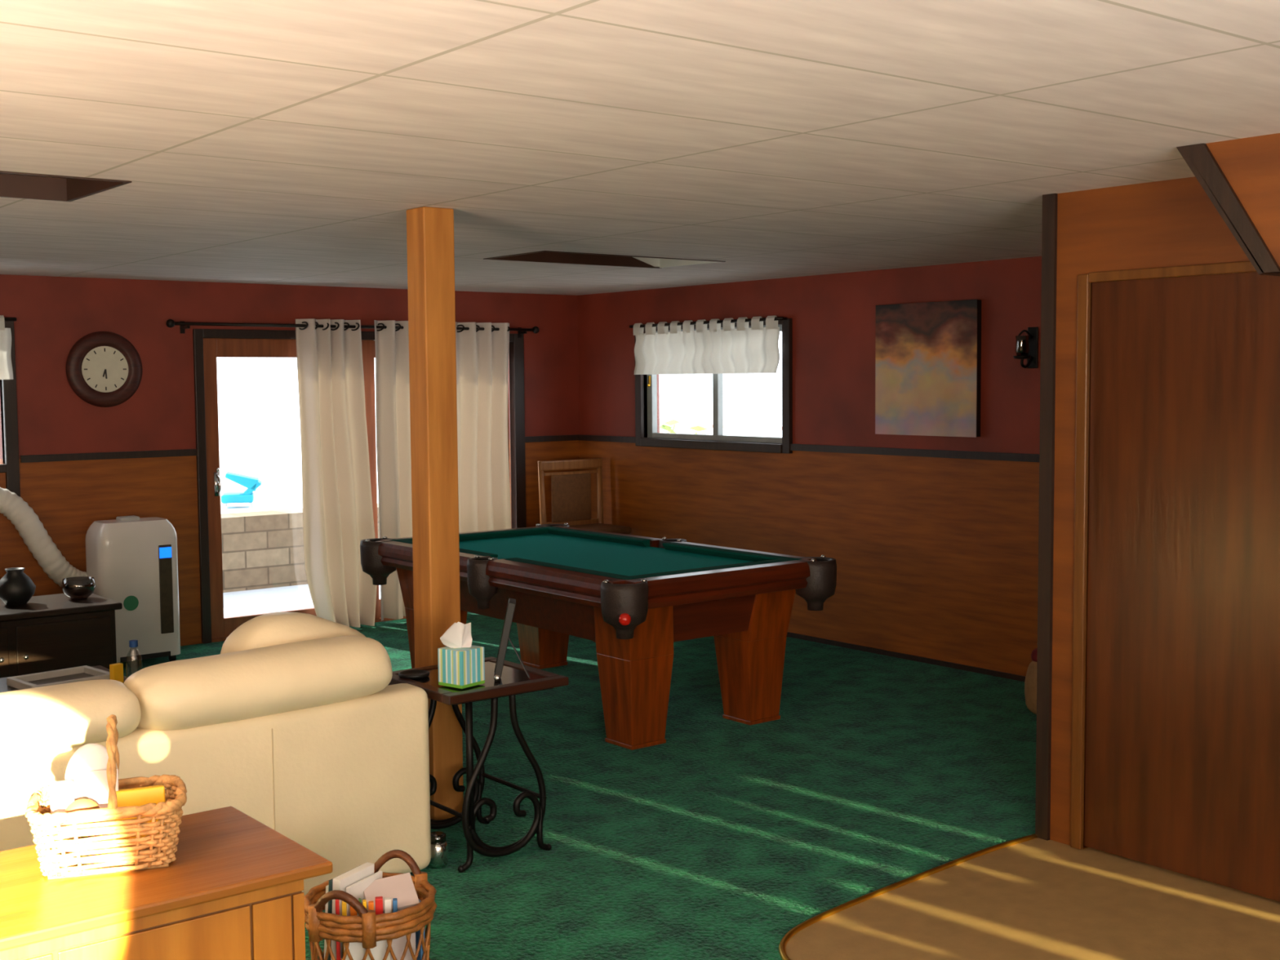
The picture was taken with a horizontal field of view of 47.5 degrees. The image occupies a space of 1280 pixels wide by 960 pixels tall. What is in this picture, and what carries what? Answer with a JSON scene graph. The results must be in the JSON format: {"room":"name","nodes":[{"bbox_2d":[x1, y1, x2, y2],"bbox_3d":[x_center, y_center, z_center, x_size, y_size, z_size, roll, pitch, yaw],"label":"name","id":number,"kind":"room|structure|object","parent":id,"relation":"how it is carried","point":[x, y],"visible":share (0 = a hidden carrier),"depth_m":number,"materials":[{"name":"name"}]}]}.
{"room":"recreation room","nodes":[
{"label":"recreation room","id":0,"kind":"room"},
{"bbox_2d":[0,274,579,645],"bbox_3d":[-4.073,-0.041,8.810,9.350,2.400,0.150,-4,5,-38],"label":"wall","id":1,"kind":"structure","parent":0,"point":[52,313],"depth_m":9.42,"materials":[{"name":"red paint"}]},
{"bbox_2d":[0,320,20,497],"bbox_3d":[-4.533,-0.380,8.336,1.815,1.110,0.096,-4,5,-38],"label":"window","id":2,"kind":"structure","parent":1,"relation":"in","point":[11,467],"depth_m":8.85,"materials":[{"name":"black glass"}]},
{"bbox_2d":[4,317,16,320],"bbox_3d":[-4.500,-0.928,8.243,1.825,0.022,0.055,-4,5,-38],"label":"rod","id":3,"kind":"object","parent":2,"relation":"attached to","point":[5,318],"visible":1,"depth_m":8.77,"materials":[{"name":"brown metal"}]},
{"bbox_2d":[0,315,13,379],"bbox_3d":[-4.486,-0.757,8.239,1.771,0.385,0.074,-4,5,-38],"label":"valance","id":4,"kind":"object","parent":3,"relation":"hanging from","point":[6,366],"visible":1,"depth_m":8.75,"materials":[{"name":"white fabric"}]},
{"bbox_2d":[66,331,142,407],"bbox_3d":[-3.384,-0.701,9.196,0.480,0.480,0.040,-4,5,-38],"label":"wall clock","id":5,"kind":"object","parent":1,"relation":"attached to","point":[104,369],"visible":1,"depth_m":9.18,"materials":[{"name":"brown wood"}]},
{"bbox_2d":[20,448,197,462],"bbox_3d":[-3.363,-0.156,9.260,1.110,0.044,0.020,-4,5,-38],"label":"trim","id":6,"kind":"structure","parent":1,"relation":"attached to","point":[184,452],"depth_m":9.23,"materials":[{"name":"black wood"}]},
{"bbox_2d":[165,319,539,337],"bbox_3d":[-1.935,-1.063,10.262,2.895,0.088,0.141,-4,5,-38],"label":"curtain rod","id":7,"kind":"object","parent":1,"relation":"attached to","point":[170,322],"visible":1,"depth_m":9.79,"materials":[{"name":"brown metal"}]},
{"bbox_2d":[295,318,377,627],"bbox_3d":[-2.096,-0.037,10.129,0.557,2.153,0.165,-4,5,-38],"label":"curtain","id":8,"kind":"object","parent":7,"relation":"hanging from","point":[338,510],"visible":0.98,"depth_m":10.11,"materials":[{"name":"fabric"}]},
{"bbox_2d":[373,320,511,621],"bbox_3d":[-1.429,-0.089,10.683,1.182,2.135,0.154,-4,5,-38],"label":"curtain","id":9,"kind":"object","parent":7,"relation":"hanging from","point":[482,356],"visible":0.52,"depth_m":10.74,"materials":[{"name":"fabric"}]},
{"bbox_2d":[192,328,526,644],"bbox_3d":[-1.935,-0.017,10.459,2.600,2.090,0.178,-4,5,-38],"label":"door","id":10,"kind":"structure","parent":1,"relation":"in","point":[209,344],"depth_m":9.75,"materials":[{"name":"brown wood"}]},
{"bbox_2d":[524,434,580,442],"bbox_3d":[-0.687,-0.325,11.382,0.530,0.044,0.020,-4,5,-38],"label":"trim","id":11,"kind":"structure","parent":1,"relation":"attached to","point":[557,437],"depth_m":11.37,"materials":[{"name":"black wood"}]},
{"bbox_2d":[0,0,1279,295],"bbox_3d":[-0.566,-1.003,4.311,9.350,0.090,11.450,-4,5,-38],"label":"ceiling","id":12,"kind":"structure","parent":0,"point":[279,142],"depth_m":3.78,"materials":[{"name":"tile"}]},
{"bbox_2d":[0,170,131,201],"bbox_3d":[-2.347,-1.009,4.639,1.226,0.092,0.636,-4,5,-38],"label":"ceiling light recess","id":13,"kind":"object","parent":12,"relation":"attached to","point":[12,184],"visible":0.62,"depth_m":5.15,"materials":[{"name":"brown wood"}]},
{"bbox_2d":[0,173,67,178],"bbox_3d":[-2.347,-1.048,4.636,1.226,0.013,0.636,-4,5,-38],"label":"diffuser","id":14,"kind":"object","parent":13,"relation":"attached to","point":[2,175],"depth_m":5.14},
{"bbox_2d":[483,250,725,268],"bbox_3d":[-0.185,-1.266,8.080,1.246,0.092,0.586,-4,5,-38],"label":"ceiling light recess","id":15,"kind":"object","parent":12,"relation":"attached to","point":[545,256],"visible":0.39,"depth_m":8.33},
{"bbox_2d":[118,612,1279,959],"bbox_3d":[-0.531,1.487,4.465,9.350,0.100,11.200,-4,5,-38],"label":"floor","id":16,"kind":"structure","parent":0,"point":[716,840],"depth_m":5.47,"materials":[{"name":"green carpet"}]},
{"bbox_2d":[0,593,122,678],"bbox_3d":[-3.367,0.952,7.644,1.110,0.570,0.589,-4,5,-38],"label":"cabinet","id":17,"kind":"object","parent":16,"relation":"on","point":[51,632],"visible":0.7,"depth_m":7.58,"materials":[{"name":"brown wood"}]},
{"bbox_2d":[0,567,35,605],"bbox_3d":[-3.315,0.565,7.718,0.200,0.190,0.200,-4,5,-38],"label":"vase","id":18,"kind":"object","parent":17,"relation":"on","point":[16,588],"visible":1,"depth_m":7.66,"materials":[{"name":"black ceramic"}]},
{"bbox_2d":[61,576,95,599],"bbox_3d":[-3.052,0.590,7.904,0.176,0.110,0.176,-4,5,-38],"label":"glass bowl","id":19,"kind":"object","parent":17,"relation":"on","point":[77,588],"visible":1,"depth_m":7.84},
{"bbox_2d":[0,665,127,692],"bbox_3d":[-2.750,1.123,6.066,1.240,0.440,0.720,-4,5,-38],"label":"coffee table","id":20,"kind":"object","parent":16,"relation":"on","point":[4,687],"visible":0.13,"depth_m":6.32,"materials":[{"name":"brown wood"}]},
{"bbox_2d":[6,665,110,689],"bbox_3d":[-2.509,0.865,6.306,0.280,0.035,0.360,3,5,43],"label":"serving tray","id":21,"kind":"object","parent":20,"relation":"on","point":[85,673],"visible":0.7,"depth_m":6.34,"materials":[{"name":"silver wood"}]},
{"bbox_2d":[109,662,124,682],"bbox_3d":[-2.268,0.839,6.298,0.030,0.085,0.050,2,5,34],"label":"snack box","id":22,"kind":"object","parent":20,"relation":"on","point":[116,670],"visible":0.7,"depth_m":6.28,"materials":[{"name":"yellow cardboard"}]},
{"bbox_2d":[128,640,137,647],"bbox_3d":[-2.185,0.787,6.277,0.068,0.190,0.068,-4,5,-38],"label":"cap","id":23,"kind":"object","parent":20,"relation":"on","point":[132,643],"visible":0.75,"depth_m":6.26,"materials":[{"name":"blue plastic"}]},
{"bbox_2d":[0,487,180,662],"bbox_3d":[-3.542,0.573,8.750,1.447,1.175,0.414,-4,5,-38],"label":"air conditioner","id":24,"kind":"object","parent":16,"relation":"on","point":[132,561],"visible":0.8,"depth_m":8.87,"materials":[{"name":"white plastic"}]},
{"bbox_2d":[0,806,333,959],"bbox_3d":[-1.238,1.177,2.876,1.142,0.750,0.520,-4,5,-38],"label":"base cabinet","id":25,"kind":"object","parent":16,"relation":"on","point":[233,889],"visible":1,"depth_m":2.89,"materials":[{"name":"brown wood"}]},
{"bbox_2d":[25,714,186,879],"bbox_3d":[-1.100,0.638,3.004,0.312,0.305,0.243,-2,4,-18],"label":"wicker basket","id":26,"kind":"object","parent":25,"relation":"on","point":[84,855],"visible":0.95,"depth_m":2.92,"materials":[{"name":"brown wicker"}]},
{"bbox_2d":[48,779,74,840],"bbox_3d":[-1.175,0.680,2.961,0.044,0.131,0.036,-3,5,-30],"label":"paper packet","id":27,"kind":"object","parent":26,"relation":"in","point":[61,793],"visible":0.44,"depth_m":2.95,"materials":[{"name":"white paper"}]},
{"bbox_2d":[64,798,99,825],"bbox_3d":[-1.132,0.677,2.950,0.070,0.059,0.051,-3,5,-36],"label":"wrapper","id":28,"kind":"object","parent":26,"relation":"in","point":[80,804],"visible":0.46,"depth_m":2.94,"materials":[{"name":"yellow plastic"}]},
{"bbox_2d":[64,742,117,800],"bbox_3d":[-1.148,0.616,3.041,0.105,0.130,0.068,-3,5,-30],"label":"bundle","id":29,"kind":"object","parent":26,"relation":"in","point":[89,757],"visible":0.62,"depth_m":3.01,"materials":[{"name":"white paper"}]},
{"bbox_2d":[87,768,118,836],"bbox_3d":[-1.111,0.671,3.009,0.060,0.139,0.018,-1,4,-13],"label":"card","id":30,"kind":"object","parent":26,"relation":"in","point":[98,786],"visible":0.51,"depth_m":3.01,"materials":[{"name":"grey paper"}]},
{"bbox_2d":[115,784,165,839],"bbox_3d":[-1.044,0.694,3.034,0.100,0.103,0.046,-2,4,-24],"label":"snack packet","id":31,"kind":"object","parent":26,"relation":"in","point":[140,796],"visible":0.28,"depth_m":3.02,"materials":[{"name":"plastic"}]},
{"bbox_2d":[0,612,431,895],"bbox_3d":[-1.973,0.957,4.660,2.488,0.914,1.008,-4,5,-38],"label":"leather sofa","id":32,"kind":"object","parent":16,"relation":"on","point":[297,726],"visible":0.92,"depth_m":4.71,"materials":[{"name":"beige leather"}]},
{"bbox_2d":[0,679,141,761],"bbox_3d":[-1.828,0.722,4.317,0.639,0.193,0.313,-4,5,-38],"label":"cushion","id":33,"kind":"object","parent":32,"relation":"on","point":[46,723],"depth_m":4.28,"materials":[{"name":"beige leather"}]},
{"bbox_2d":[123,635,392,730],"bbox_3d":[-1.244,0.664,4.777,0.871,0.226,0.313,-4,5,-38],"label":"cushion","id":34,"kind":"object","parent":32,"relation":"on","point":[274,682],"depth_m":4.67,"materials":[{"name":"beige leather"}]},
{"bbox_2d":[220,612,365,653],"bbox_3d":[-1.185,0.658,5.144,0.580,0.398,0.304,-4,5,-38],"label":"cushion","id":35,"kind":"object","parent":32,"relation":"on","point":[273,628],"depth_m":5.00,"materials":[{"name":"beige leather"}]},
{"bbox_2d":[304,849,437,959],"bbox_3d":[-0.734,1.266,3.962,0.380,0.415,0.350,-4,5,-38],"label":"basket","id":36,"kind":"object","parent":16,"relation":"on","point":[367,928],"visible":0.78,"depth_m":3.82,"materials":[{"name":"brown wicker"}]},
{"bbox_2d":[324,884,328,958],"bbox_3d":[-0.824,1.256,3.974,0.030,0.335,0.110,2,4,27],"label":"magazine","id":37,"kind":"object","parent":36,"relation":"in","point":[327,886],"visible":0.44,"depth_m":3.92,"materials":[{"name":"white paper"}]},
{"bbox_2d":[335,899,340,959],"bbox_3d":[-0.803,1.288,3.875,0.010,0.348,0.020,-1,4,-11],"label":"booklet","id":38,"kind":"object","parent":36,"relation":"in","point":[337,901],"visible":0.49,"depth_m":3.86,"materials":[{"name":"red paper"}]},
{"bbox_2d":[327,865,359,959],"bbox_3d":[-0.809,1.246,3.976,0.027,0.354,0.140,2,4,27],"label":"magazine","id":39,"kind":"object","parent":36,"relation":"in","point":[331,882],"visible":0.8,"depth_m":3.90,"materials":[{"name":"paper"}]},
{"bbox_2d":[342,900,346,955],"bbox_3d":[-0.785,1.290,3.874,0.012,0.343,0.020,-1,4,-11],"label":"booklet","id":40,"kind":"object","parent":36,"relation":"in","point":[344,904],"visible":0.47,"depth_m":3.85,"materials":[{"name":"yellow paper"}]},
{"bbox_2d":[330,862,374,959],"bbox_3d":[-0.788,1.249,3.979,0.048,0.369,0.150,2,4,27],"label":"magazine","id":41,"kind":"object","parent":36,"relation":"in","point":[340,882],"visible":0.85,"depth_m":3.92,"materials":[{"name":"white paper"}]},
{"bbox_2d":[350,906,357,915],"bbox_3d":[-0.760,1.293,3.873,0.018,0.338,0.020,-1,4,-11],"label":"booklet","id":42,"kind":"object","parent":36,"relation":"in","point":[353,913],"visible":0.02,"depth_m":3.85,"materials":[{"name":"orange paper"}]},
{"bbox_2d":[346,871,382,915],"bbox_3d":[-0.762,1.260,3.983,0.037,0.344,0.150,2,4,27],"label":"magazine","id":43,"kind":"object","parent":36,"relation":"in","point":[357,889],"visible":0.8,"depth_m":3.95,"materials":[{"name":"white paper"}]},
{"bbox_2d":[362,899,366,908],"bbox_3d":[-0.731,1.290,3.877,0.010,0.343,0.020,-1,4,-11],"label":"booklet","id":44,"kind":"object","parent":36,"relation":"in","point":[364,901],"visible":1,"depth_m":3.86,"materials":[{"name":"paper"}]},
{"bbox_2d":[343,939,390,959],"bbox_3d":[-0.722,1.323,3.852,0.120,0.255,0.010,-1,4,-11],"label":"magazine","id":45,"kind":"object","parent":36,"relation":"in","point":[357,951],"visible":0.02,"depth_m":3.84,"materials":[{"name":"white paper"}]},
{"bbox_2d":[368,900,373,910],"bbox_3d":[-0.715,1.292,3.881,0.014,0.338,0.020,-1,4,-11],"label":"booklet","id":46,"kind":"object","parent":36,"relation":"in","point":[371,904],"visible":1,"depth_m":3.86,"materials":[{"name":"orange paper"}]},
{"bbox_2d":[375,896,382,915],"bbox_3d":[-0.694,1.286,3.885,0.020,0.348,0.020,-1,4,-11],"label":"booklet","id":47,"kind":"object","parent":36,"relation":"in","point":[379,900],"visible":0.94,"depth_m":3.86,"materials":[{"name":"red paper"}]},
{"bbox_2d":[384,897,391,913],"bbox_3d":[-0.672,1.288,3.891,0.018,0.343,0.020,-1,4,-11],"label":"booklet","id":48,"kind":"object","parent":36,"relation":"in","point":[387,900],"visible":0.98,"depth_m":3.87,"materials":[{"name":"white paper"}]},
{"bbox_2d":[363,872,419,913],"bbox_3d":[-0.680,1.132,3.959,0.140,0.078,0.128,-2,4,-19],"label":"magazine","id":49,"kind":"object","parent":36,"relation":"in","point":[400,886],"visible":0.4,"depth_m":3.96,"materials":[{"name":"grey paper"}]},
{"bbox_2d":[392,897,397,912],"bbox_3d":[-0.654,1.290,3.899,0.012,0.338,0.020,-1,4,-11],"label":"booklet","id":50,"kind":"object","parent":36,"relation":"in","point":[394,900],"visible":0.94,"depth_m":3.88,"materials":[{"name":"blue paper"}]},
{"bbox_2d":[390,932,416,959],"bbox_3d":[-0.646,1.321,3.907,0.020,0.250,0.100,3,5,41],"label":"magazine","id":51,"kind":"object","parent":36,"relation":"in","point":[398,944],"visible":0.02,"depth_m":3.90,"materials":[{"name":"grey paper"}]},
{"bbox_2d":[415,899,425,959],"bbox_3d":[-0.613,1.291,3.982,0.012,0.300,0.110,-3,5,-29],"label":"magazine","id":52,"kind":"object","parent":36,"relation":"in","point":[417,933],"visible":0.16,"depth_m":3.94,"materials":[{"name":"paper"}]},
{"bbox_2d":[406,206,463,819],"bbox_3d":[-0.802,0.150,5.700,0.136,2.400,0.136,-4,5,-38],"label":"support post","id":53,"kind":"object","parent":16,"relation":"on","point":[429,230],"visible":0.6,"depth_m":5.63,"materials":[{"name":"brown wood"}]},
{"bbox_2d":[427,831,448,868],"bbox_3d":[-0.729,1.327,5.218,0.080,0.116,0.080,-4,5,-38],"label":"glass jar","id":54,"kind":"object","parent":16,"relation":"on","point":[439,846],"visible":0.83,"depth_m":5.19,"materials":[{"name":"clear glass"}]},
{"bbox_2d":[388,656,568,872],"bbox_3d":[-0.619,1.046,5.403,0.510,0.650,0.520,-4,5,-38],"label":"end table","id":55,"kind":"object","parent":16,"relation":"on","point":[514,680],"visible":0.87,"depth_m":5.26,"materials":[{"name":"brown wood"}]},
{"bbox_2d":[398,669,429,678],"bbox_3d":[-0.836,0.718,5.376,0.116,0.012,0.116,-4,5,-38],"label":"coaster","id":56,"kind":"object","parent":55,"relation":"on","point":[415,673],"visible":1,"depth_m":5.37,"materials":[{"name":"black plastic"}]},
{"bbox_2d":[437,622,484,688],"bbox_3d":[-0.644,0.618,5.208,0.118,0.232,0.163,3,5,37],"label":"tissue box","id":57,"kind":"object","parent":55,"relation":"on","point":[461,664],"visible":1,"depth_m":5.18,"materials":[{"name":"cardboard"}]},
{"bbox_2d":[493,598,529,681],"bbox_3d":[-0.470,0.582,5.306,0.131,0.286,0.128,-1,4,-4],"label":"photo frame","id":58,"kind":"object","parent":55,"relation":"on","point":[504,637],"visible":1,"depth_m":5.26,"materials":[{"name":"black plastic"}]},
{"bbox_2d":[493,604,507,671],"bbox_3d":[-0.508,0.578,5.312,0.052,0.235,0.085,-1,4,-4],"label":"picture","id":59,"kind":"object","parent":58,"relation":"attached to","point":[503,645],"depth_m":5.26,"materials":[{"name":"grey glass"}]},
{"bbox_2d":[537,457,631,534],"bbox_3d":[-0.404,0.419,10.931,0.590,1.131,0.430,-4,5,-38],"label":"bar chair","id":60,"kind":"object","parent":16,"relation":"on","point":[571,491],"visible":0.62,"depth_m":11.03,"materials":[{"name":"brown wood"}]},
{"bbox_2d":[360,523,836,750],"bbox_3d":[-0.308,0.777,7.900,1.441,0.834,2.528,-4,5,-38],"label":"pool table","id":61,"kind":"object","parent":16,"relation":"on","point":[563,580],"visible":0.94,"depth_m":7.26,"materials":[{"name":"brown wood"}]},
{"bbox_2d":[390,538,497,557],"bbox_3d":[-1.096,0.386,8.012,0.087,0.038,1.015,-4,5,-38],"label":"cushion","id":62,"kind":"object","parent":61,"relation":"on","point":[406,541],"depth_m":7.78,"materials":[{"name":"green fabric"}]},
{"bbox_2d":[391,526,555,541],"bbox_3d":[-0.978,0.337,8.710,1.123,0.038,0.087,-4,5,-38],"label":"cushion","id":63,"kind":"object","parent":61,"relation":"on","point":[540,531],"depth_m":8.80,"materials":[{"name":"green fabric"}]},
{"bbox_2d":[505,557,638,579],"bbox_3d":[-0.352,0.446,7.079,0.087,0.038,1.015,-4,5,-38],"label":"cushion","id":64,"kind":"object","parent":61,"relation":"on","point":[522,561],"depth_m":7.01,"materials":[{"name":"green fabric"}]},
{"bbox_2d":[542,526,650,546],"bbox_3d":[-0.270,0.334,8.668,0.087,0.038,1.015,-4,5,-38],"label":"cushion","id":65,"kind":"object","parent":61,"relation":"on","point":[590,535],"depth_m":8.61,"materials":[{"name":"green fabric"}]},
{"bbox_2d":[618,613,631,625],"bbox_3d":[-0.068,0.622,6.492,0.056,0.057,0.056,-4,5,-38],"label":"ball","id":66,"kind":"object","parent":61,"relation":"in","point":[624,619],"visible":1,"depth_m":6.47,"materials":[{"name":"red plastic"}]},
{"bbox_2d":[616,557,800,579],"bbox_3d":[0.356,0.443,7.036,1.123,0.038,0.087,-4,5,-38],"label":"cushion","id":67,"kind":"object","parent":61,"relation":"on","point":[779,560],"depth_m":6.99,"materials":[{"name":"green fabric"}]},
{"bbox_2d":[662,542,801,561],"bbox_3d":[0.474,0.393,7.734,0.087,0.038,1.015,-4,5,-38],"label":"cushion","id":68,"kind":"object","parent":61,"relation":"on","point":[731,554],"depth_m":7.75,"materials":[{"name":"green fabric"}]},
{"bbox_2d":[778,833,1037,959],"bbox_3d":[2.472,1.514,2.999,1.612,0.019,5.171,-4,5,-38],"label":"trim","id":69,"kind":"structure","parent":16,"relation":"on","point":[782,946],"depth_m":4.93,"materials":[{"name":"brown wood"}]},
{"bbox_2d":[1024,648,1037,714],"bbox_3d":[2.071,1.000,7.399,0.223,0.429,0.205,-4,5,-38],"label":"cloth bag","id":70,"kind":"object","parent":16,"relation":"on","point":[1030,682],"visible":0.1,"depth_m":7.36,"materials":[{"name":"brown fabric"}]},
{"bbox_2d":[577,256,1041,675],"bbox_3d":[3.059,0.013,7.232,0.150,2.400,11.200,-4,5,-38],"label":"wall","id":71,"kind":"structure","parent":0,"point":[936,557],"depth_m":9.20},
{"bbox_2d":[634,318,792,453],"bbox_3d":[0.513,-0.665,10.300,0.120,0.895,1.650,-4,5,-38],"label":"window","id":72,"kind":"structure","parent":71,"relation":"in","point":[785,326],"depth_m":10.29,"materials":[{"name":"grey plastic"}]},
{"bbox_2d":[629,316,786,328],"bbox_3d":[0.449,-1.105,10.221,0.055,0.022,1.630,-4,5,-38],"label":"rod","id":73,"kind":"object","parent":72,"relation":"attached to","point":[776,318],"visible":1,"depth_m":10.06,"materials":[{"name":"brown metal"}]},
{"bbox_2d":[632,315,779,374],"bbox_3d":[0.435,-0.937,10.221,0.077,0.380,1.570,-4,5,-38],"label":"valance","id":74,"kind":"object","parent":73,"relation":"hanging from","point":[728,349],"visible":1,"depth_m":10.18,"materials":[{"name":"white fabric"}]},
{"bbox_2d":[578,435,1039,462],"bbox_3d":[1.381,-0.189,9.196,0.020,0.044,5.978,-4,5,-38],"label":"trim","id":75,"kind":"structure","parent":71,"relation":"attached to","point":[804,447],"depth_m":8.98,"materials":[{"name":"black wood"}]},
{"bbox_2d":[786,631,1025,681],"bbox_3d":[1.393,1.071,9.285,0.014,0.030,5.978,-4,5,-38],"label":"baseboard","id":76,"kind":"structure","parent":71,"relation":"attached to","point":[949,664],"depth_m":8.93,"materials":[{"name":"brown wood"}]},
{"bbox_2d":[875,299,981,437],"bbox_3d":[1.718,-0.664,8.713,0.044,0.795,0.780,-4,5,-38],"label":"canvas painting","id":77,"kind":"object","parent":71,"relation":"attached to","point":[928,354],"visible":1,"depth_m":8.67,"materials":[{"name":"paint"}]},
{"bbox_2d":[1013,326,1038,368],"bbox_3d":[2.136,-0.737,8.094,0.150,0.230,0.121,-4,5,-38],"label":"wall sconce","id":78,"kind":"object","parent":71,"relation":"attached to","point":[1026,346],"visible":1,"depth_m":8.10,"materials":[{"name":"black metal"}]},
{"bbox_2d":[1049,176,1249,848],"bbox_3d":[1.995,0.184,4.890,0.120,2.400,1.450,-4,5,-38],"label":"wall partition","id":79,"kind":"structure","parent":0,"point":[1169,223],"depth_m":5.25,"materials":[{"name":"brown wood"}]},
{"bbox_2d":[1035,193,1057,840],"bbox_3d":[1.507,0.153,5.393,0.016,2.400,0.055,-4,5,-38],"label":"trim","id":80,"kind":"structure","parent":79,"relation":"attached to","point":[1049,226],"depth_m":5.38,"materials":[{"name":"black wood"}]},
{"bbox_2d":[1070,261,1279,902],"bbox_3d":[1.933,0.331,4.917,0.078,2.105,1.035,-4,5,-38],"label":"door","id":81,"kind":"structure","parent":79,"relation":"in","point":[1182,762],"depth_m":4.99,"materials":[{"name":"brown wood"}]},
{"bbox_2d":[1206,133,1279,266],"bbox_3d":[2.519,-0.745,3.559,0.620,0.370,2.210,-4,5,-38],"label":"wall","id":82,"kind":"structure","parent":0,"point":[1251,166],"depth_m":4.05,"materials":[{"name":"brown wood"}]},
{"bbox_2d":[1176,143,1279,275],"bbox_3d":[1.895,-0.783,4.302,0.600,0.384,0.320,-4,5,-38],"label":"trim","id":83,"kind":"structure","parent":82,"relation":"attached to","point":[1199,158],"depth_m":4.11,"materials":[{"name":"brown wood"}]},
{"label":"outside","id":84,"kind":"structure","parent":0,"visible":0},
{"bbox_2d":[222,584,380,617],"bbox_3d":[-4.383,1.147,10.143,20.000,0.090,2.200,-4,5,-38],"label":"patio","id":85,"kind":"structure","parent":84,"point":[237,603],"depth_m":11.78,"materials":[{"name":"concrete"}]},
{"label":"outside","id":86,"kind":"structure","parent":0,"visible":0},
{"bbox_2d":[219,448,378,513],"bbox_3d":[-0.477,0.712,11.627,28.000,0.690,28.000,-4,5,-38],"label":"ground","id":87,"kind":"structure","parent":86,"point":[279,472],"depth_m":17.84,"materials":[{"name":"white snow"}]},
{"bbox_2d":[221,471,262,508],"bbox_3d":[-3.727,0.090,13.600,0.366,0.328,0.320,-1,4,-13],"label":"beach chair","id":88,"kind":"object","parent":87,"relation":"on","point":[251,483],"visible":1,"depth_m":13.46,"materials":[{"name":"plastic"}]},
{"bbox_2d":[659,410,707,434],"bbox_3d":[0.431,-0.395,17.226,1.171,0.906,1.255,2,5,30],"label":"shrub","id":89,"kind":"object","parent":87,"relation":"on","point":[668,428],"visible":0.08,"depth_m":17.31,"materials":[{"name":"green plant"}]},
{"bbox_2d":[659,417,782,432],"bbox_3d":[1.252,-0.382,17.417,0.060,0.660,3.260,-4,5,-38],"label":"fence","id":90,"kind":"object","parent":87,"relation":"on","point":[745,427],"visible":0.14,"depth_m":17.58,"materials":[{"name":"white"}]},
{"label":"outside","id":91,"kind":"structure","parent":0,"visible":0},
{"bbox_2d":[221,503,379,592],"bbox_3d":[-5.195,0.768,11.136,20.000,0.720,0.400,-4,5,-38],"label":"wall","id":92,"kind":"structure","parent":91,"point":[261,549],"depth_m":12.45,"materials":[{"name":"beige brick"}]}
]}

